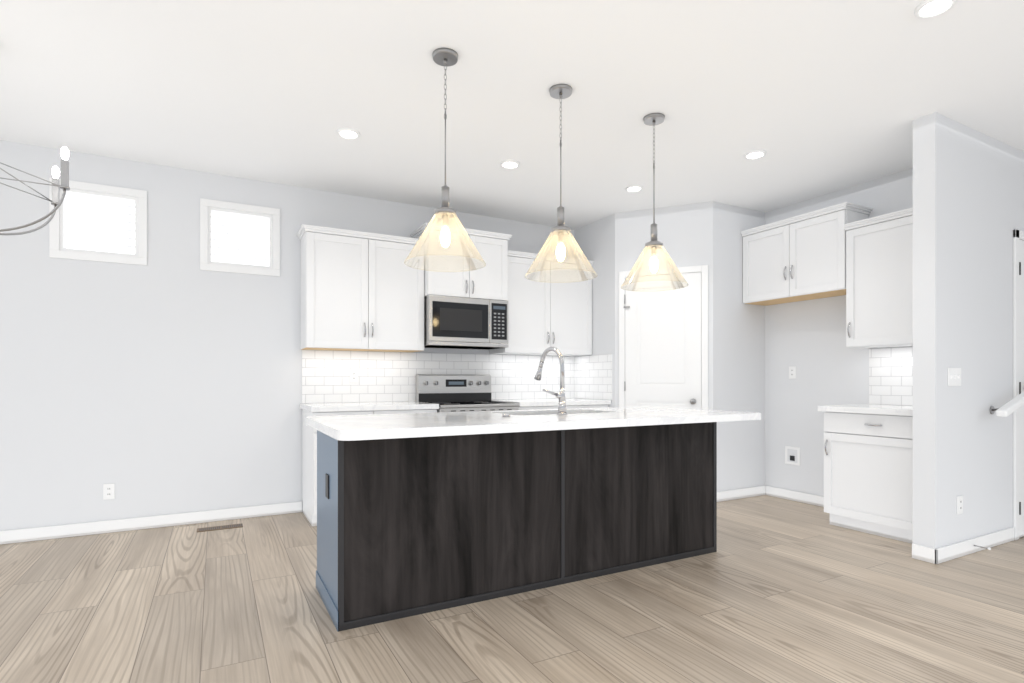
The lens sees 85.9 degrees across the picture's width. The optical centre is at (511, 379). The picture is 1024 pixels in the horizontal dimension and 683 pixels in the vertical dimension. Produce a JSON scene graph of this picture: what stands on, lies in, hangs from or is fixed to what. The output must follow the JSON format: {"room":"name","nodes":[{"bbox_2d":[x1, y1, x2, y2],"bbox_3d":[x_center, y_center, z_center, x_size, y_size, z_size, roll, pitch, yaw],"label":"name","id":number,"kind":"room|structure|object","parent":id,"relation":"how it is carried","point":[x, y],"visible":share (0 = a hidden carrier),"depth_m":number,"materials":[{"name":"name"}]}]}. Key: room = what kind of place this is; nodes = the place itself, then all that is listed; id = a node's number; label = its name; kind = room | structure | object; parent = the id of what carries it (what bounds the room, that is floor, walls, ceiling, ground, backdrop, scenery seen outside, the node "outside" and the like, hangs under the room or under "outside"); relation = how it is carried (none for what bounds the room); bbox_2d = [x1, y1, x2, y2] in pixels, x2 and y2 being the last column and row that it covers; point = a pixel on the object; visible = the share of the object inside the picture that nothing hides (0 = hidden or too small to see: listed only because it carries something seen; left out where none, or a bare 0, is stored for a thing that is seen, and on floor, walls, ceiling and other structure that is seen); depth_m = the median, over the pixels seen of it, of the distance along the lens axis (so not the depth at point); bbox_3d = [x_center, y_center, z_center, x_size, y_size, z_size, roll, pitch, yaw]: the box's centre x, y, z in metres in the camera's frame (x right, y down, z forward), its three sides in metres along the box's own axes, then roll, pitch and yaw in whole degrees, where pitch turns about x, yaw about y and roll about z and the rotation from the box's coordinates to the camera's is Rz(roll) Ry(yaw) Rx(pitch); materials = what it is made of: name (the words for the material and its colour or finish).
{"room":"kitchen","nodes":[
{"label":"kitchen","id":0,"kind":"room"},
{"bbox_2d":[0,140,683,530],"bbox_3d":[-2.088,-0.260,4.635,9.430,2.780,0.158,0,0,-28],"label":"wall","id":1,"kind":"structure","parent":0,"point":[170,378],"depth_m":4.29,"materials":[{"name":"white paint"}]},
{"bbox_2d":[103,483,114,499],"bbox_3d":[-2.981,0.825,4.068,0.070,0.115,0.008,0,0,-28],"label":"outlet","id":2,"kind":"object","parent":1,"relation":"attached to","point":[108,491],"visible":1,"depth_m":4.07,"materials":[{"name":"white plastic"}]},
{"bbox_2d":[0,501,301,544],"bbox_3d":[-3.932,1.084,3.552,4.854,0.092,0.013,0,0,-28],"label":"baseboard","id":3,"kind":"structure","parent":1,"relation":"attached to","point":[129,524],"depth_m":4.16,"materials":[{"name":"white wood"}]},
{"bbox_2d":[350,370,357,382],"bbox_3d":[-1.411,-0.035,4.907,0.070,0.115,0.008,0,0,-28],"label":"outlet","id":4,"kind":"object","parent":1,"relation":"attached to","point":[353,376],"visible":1,"depth_m":4.91,"materials":[{"name":"white plastic"}]},
{"bbox_2d":[297,227,424,351],"bbox_3d":[-1.292,-0.738,4.795,0.997,0.953,0.329,0,0,-28],"label":"upper cabinet","id":5,"kind":"object","parent":1,"relation":"attached to","point":[363,291],"depth_m":4.63,"materials":[{"name":"white wood"}]},
{"bbox_2d":[413,223,508,302],"bbox_3d":[-0.484,-1.046,5.189,0.796,0.598,0.404,0,0,-28],"label":"upper cabinet","id":6,"kind":"object","parent":1,"relation":"attached to","point":[490,282],"depth_m":5.02,"materials":[{"name":"white wood"}]},
{"bbox_2d":[424,295,507,349],"bbox_3d":[-0.478,-0.525,5.178,0.786,0.438,0.425,0,0,-28],"label":"microwave","id":7,"kind":"object","parent":6,"relation":"attached to","point":[460,323],"visible":1,"depth_m":4.98,"materials":[{"name":"silver metal"}]},
{"bbox_2d":[489,251,592,355],"bbox_3d":[0.306,-0.738,5.659,1.037,0.953,0.329,0,0,-28],"label":"upper cabinet","id":8,"kind":"object","parent":1,"relation":"attached to","point":[543,315],"depth_m":5.50,"materials":[{"name":"white wood"}]},
{"bbox_2d":[0,495,1023,682],"bbox_3d":[0.375,1.155,0.884,12.500,0.050,9.200,0,0,-28],"label":"floor","id":9,"kind":"structure","parent":0,"point":[772,589],"depth_m":2.62,"materials":[{"name":"brown wood"}]},
{"bbox_2d":[197,523,242,531],"bbox_3d":[-2.229,1.128,4.200,0.310,0.005,0.110,0,0,-28],"label":"floor vent","id":10,"kind":"object","parent":9,"relation":"in","point":[219,527],"visible":1,"depth_m":4.20,"materials":[{"name":"brown metal"}]},
{"bbox_2d":[302,410,383,525],"bbox_3d":[-1.423,0.688,4.564,0.519,0.885,0.599,0,0,-28],"label":"base cabinet","id":11,"kind":"object","parent":9,"relation":"on","point":[309,466],"depth_m":4.35,"materials":[{"name":"white wood"}]},
{"bbox_2d":[300,402,438,413],"bbox_3d":[-1.210,0.222,4.653,1.018,0.043,0.644,0,0,-28],"label":"countertop","id":12,"kind":"structure","parent":11,"relation":"on","point":[313,408],"depth_m":4.44,"materials":[{"name":"white stone"}]},
{"bbox_2d":[384,410,436,413],"bbox_3d":[-1.037,0.688,4.772,0.599,0.885,0.599,0,0,-28],"label":"base cabinet","id":13,"kind":"object","parent":9,"relation":"on","point":[385,411],"depth_m":4.52,"materials":[{"name":"white wood"}]},
{"bbox_2d":[416,374,518,412],"bbox_3d":[-0.410,0.537,5.053,0.756,1.185,0.693,0,0,-28],"label":"range","id":14,"kind":"object","parent":9,"relation":"on","point":[459,392],"visible":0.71,"depth_m":5.21,"materials":[{"name":"silver metal"}]},
{"bbox_2d":[316,423,716,631],"bbox_3d":[0.137,0.685,3.310,2.421,0.890,0.606,0,0,-28],"label":"kitchen island","id":15,"kind":"object","parent":9,"relation":"on","point":[419,513],"depth_m":2.87,"materials":[{"name":"brown wood"}]},
{"bbox_2d":[306,407,760,442],"bbox_3d":[0.203,0.220,3.181,2.520,0.040,0.975,0,0,-28],"label":"island countertop","id":16,"kind":"structure","parent":15,"relation":"on","point":[344,428],"depth_m":2.78,"materials":[{"name":"white stone"}]},
{"bbox_2d":[534,347,569,414],"bbox_3d":[0.187,0.001,3.244,0.148,0.398,0.321,0,0,-28],"label":"faucet","id":17,"kind":"object","parent":16,"relation":"on","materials":[{"name":"silver metal"}]},
{"bbox_2d":[518,406,608,409],"bbox_3d":[0.367,0.688,5.530,1.052,0.885,0.599,0,0,-28],"label":"base cabinet","id":18,"kind":"object","parent":9,"relation":"on","point":[519,407],"depth_m":5.18,"materials":[{"name":"white wood"}]},
{"bbox_2d":[491,398,610,405],"bbox_3d":[0.375,0.222,5.509,1.045,0.043,0.644,0,0,-28],"label":"countertop","id":19,"kind":"structure","parent":18,"relation":"on","point":[569,401],"depth_m":5.35,"materials":[{"name":"white stone"}]},
{"bbox_2d":[817,404,912,543],"bbox_3d":[2.836,0.665,4.089,0.644,0.930,0.765,0,0,-28],"label":"base cabinet","id":20,"kind":"object","parent":9,"relation":"on","point":[868,468],"visible":0.58,"depth_m":3.98,"materials":[{"name":"painted wood"},{"name":"brushed nickel"}]},
{"bbox_2d":[0,0,1023,229],"bbox_3d":[-0.125,-1.700,2.546,11.000,0.100,5.800,0,0,-28],"label":"ceiling","id":21,"kind":"structure","parent":0,"point":[814,98],"depth_m":3.15,"materials":[{"name":"white paint"}]},
{"bbox_2d":[0,147,69,234],"bbox_3d":[-2.577,-1.172,2.654,0.731,0.954,0.719,0,0,-28],"label":"chandelier","id":22,"kind":"object","parent":21,"relation":"hanging from","point":[56,201],"visible":1,"depth_m":2.74,"materials":[{"name":"silver metal"}]},
{"bbox_2d":[337,128,359,138],"bbox_3d":[-1.091,-1.646,3.673,0.152,0.024,0.152,0,0,-28],"label":"recessed light","id":23,"kind":"object","parent":21,"relation":"in","point":[347,133],"visible":0.96,"depth_m":3.67,"materials":[{"name":"white"}]},
{"bbox_2d":[404,48,485,271],"bbox_3d":[-0.339,-1.119,2.795,0.413,1.061,0.413,0,0,-28],"label":"pendant light","id":24,"kind":"object","parent":21,"relation":"hanging from","point":[446,57],"visible":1,"depth_m":2.79,"materials":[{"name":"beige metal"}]},
{"bbox_2d":[500,160,519,168],"bbox_3d":[-0.016,-1.646,4.196,0.152,0.024,0.152,0,0,-28],"label":"recessed light","id":25,"kind":"object","parent":21,"relation":"in","point":[509,164],"visible":0.96,"depth_m":4.20,"materials":[{"name":"white"}]},
{"bbox_2d":[525,84,597,282],"bbox_3d":[0.277,-1.119,3.127,0.413,1.061,0.413,0,0,-28],"label":"pendant light","id":26,"kind":"object","parent":21,"relation":"hanging from","point":[560,229],"visible":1,"depth_m":3.12,"materials":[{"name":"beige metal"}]},
{"bbox_2d":[625,185,642,191],"bbox_3d":[1.050,-1.646,4.727,0.152,0.024,0.152,0,0,-28],"label":"recessed light","id":27,"kind":"object","parent":21,"relation":"in","point":[634,188],"visible":0.96,"depth_m":4.72,"materials":[{"name":"white"}]},
{"bbox_2d":[621,113,687,291],"bbox_3d":[0.893,-1.119,3.460,0.413,1.061,0.413,0,0,-28],"label":"pendant light","id":28,"kind":"object","parent":21,"relation":"hanging from","point":[678,280],"visible":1,"depth_m":3.46,"materials":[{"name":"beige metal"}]},
{"bbox_2d":[744,150,766,159],"bbox_3d":[1.775,-1.646,4.016,0.152,0.024,0.152,0,0,-28],"label":"recessed light","id":29,"kind":"object","parent":21,"relation":"in","point":[754,154],"visible":1,"depth_m":4.01,"materials":[{"name":"white"}]},
{"bbox_2d":[914,0,956,18],"bbox_3d":[1.863,-1.646,2.421,0.152,0.024,0.152,0,0,-28],"label":"recessed light","id":30,"kind":"object","parent":21,"relation":"in","point":[925,9],"visible":0.94,"depth_m":2.43,"materials":[{"name":"white plastic"}]},
{"bbox_2d":[700,201,763,491],"bbox_3d":[2.148,-0.260,5.297,0.726,2.780,0.110,0,0,-28],"label":"wall","id":31,"kind":"structure","parent":0,"point":[735,328],"depth_m":5.20,"materials":[{"name":"white paint"}]},
{"bbox_2d":[619,265,707,408],"bbox_3d":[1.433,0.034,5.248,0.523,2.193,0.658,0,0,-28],"label":"door","id":32,"kind":"structure","parent":31,"relation":"attached to","point":[659,348],"depth_m":5.24,"materials":[{"name":"white wood"}]},
{"bbox_2d":[717,485,767,501],"bbox_3d":[2.174,1.084,5.239,0.676,0.092,0.016,0,0,-28],"label":"baseboard","id":33,"kind":"structure","parent":31,"relation":"attached to","point":[759,490],"depth_m":5.24,"materials":[{"name":"white wood"}]},
{"bbox_2d":[764,169,907,496],"bbox_3d":[2.939,-0.260,4.754,0.210,2.780,1.815,0,0,-28],"label":"wall","id":34,"kind":"structure","parent":0,"point":[809,336],"depth_m":4.97,"materials":[{"name":"white paint"}]},
{"bbox_2d":[789,366,795,378],"bbox_3d":[2.630,-0.070,5.159,0.008,0.115,0.070,0,0,-28],"label":"outlet","id":35,"kind":"object","parent":34,"relation":"attached to","point":[792,372],"visible":1,"depth_m":5.16,"materials":[{"name":"white plastic"}]},
{"bbox_2d":[785,446,799,465],"bbox_3d":[2.628,0.710,5.158,0.012,0.170,0.150,0,0,-28],"label":"outlet box","id":36,"kind":"object","parent":34,"relation":"attached to","point":[792,455],"visible":1,"depth_m":5.16,"materials":[{"name":"white plastic"}]},
{"bbox_2d":[768,486,823,506],"bbox_3d":[2.716,1.084,4.995,0.013,0.092,0.960,0,0,-28],"label":"baseboard","id":37,"kind":"structure","parent":34,"relation":"attached to","point":[801,497],"depth_m":5.11,"materials":[{"name":"white wood"}]},
{"bbox_2d":[740,202,871,305],"bbox_3d":[2.573,-1.073,4.889,0.361,0.685,1.005,0,0,-28],"label":"upper cabinet","id":38,"kind":"object","parent":34,"relation":"attached to","point":[801,257],"visible":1,"depth_m":4.77,"materials":[{"name":"white wood"}]},
{"bbox_2d":[843,207,912,347],"bbox_3d":[2.974,-0.751,4.147,0.361,0.978,0.735,0,0,-28],"label":"upper cabinet","id":39,"kind":"object","parent":34,"relation":"attached to","point":[879,281],"visible":0.54,"depth_m":4.18,"materials":[{"name":"white wood"}]},
{"bbox_2d":[908,112,1023,548],"bbox_3d":[3.671,-0.260,4.030,2.490,2.780,0.125,0,0,-28],"label":"wall","id":40,"kind":"structure","parent":0,"point":[966,184],"depth_m":3.55,"materials":[{"name":"white paint"}]},
{"bbox_2d":[948,368,960,385],"bbox_3d":[2.810,-0.020,3.487,0.162,0.115,0.012,0,0,-28],"label":"switch plate","id":41,"kind":"object","parent":40,"relation":"attached to","point":[954,376],"visible":1,"depth_m":3.48,"materials":[{"name":"white plastic"}]},
{"bbox_2d":[957,495,962,513],"bbox_3d":[2.871,0.800,3.523,0.070,0.115,0.008,0,0,-28],"label":"outlet","id":42,"kind":"object","parent":40,"relation":"attached to","point":[959,504],"visible":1,"depth_m":3.52,"materials":[{"name":"white plastic"}]},
{"bbox_2d":[928,527,1013,563],"bbox_3d":[3.073,1.084,3.614,1.068,0.092,0.041,0,0,-28],"label":"baseboard","id":43,"kind":"structure","parent":40,"relation":"attached to","point":[952,551],"depth_m":3.56,"materials":[{"name":"white wood"}]},
{"bbox_2d":[990,392,1023,416],"bbox_3d":[3.465,0.089,3.752,0.870,0.289,0.170,0,0,-28],"label":"handrail","id":44,"kind":"object","parent":40,"relation":"attached to","point":[1011,406],"visible":0.9,"depth_m":3.54,"materials":[{"name":"white wood"}]},
{"bbox_2d":[1013,229,1023,539],"bbox_3d":[3.934,0.034,4.088,0.878,2.193,0.024,0,0,-28],"label":"door frame","id":45,"kind":"structure","parent":40,"relation":"attached to","point":[1018,379],"depth_m":3.90,"materials":[{"name":"white wood"}]}
]}

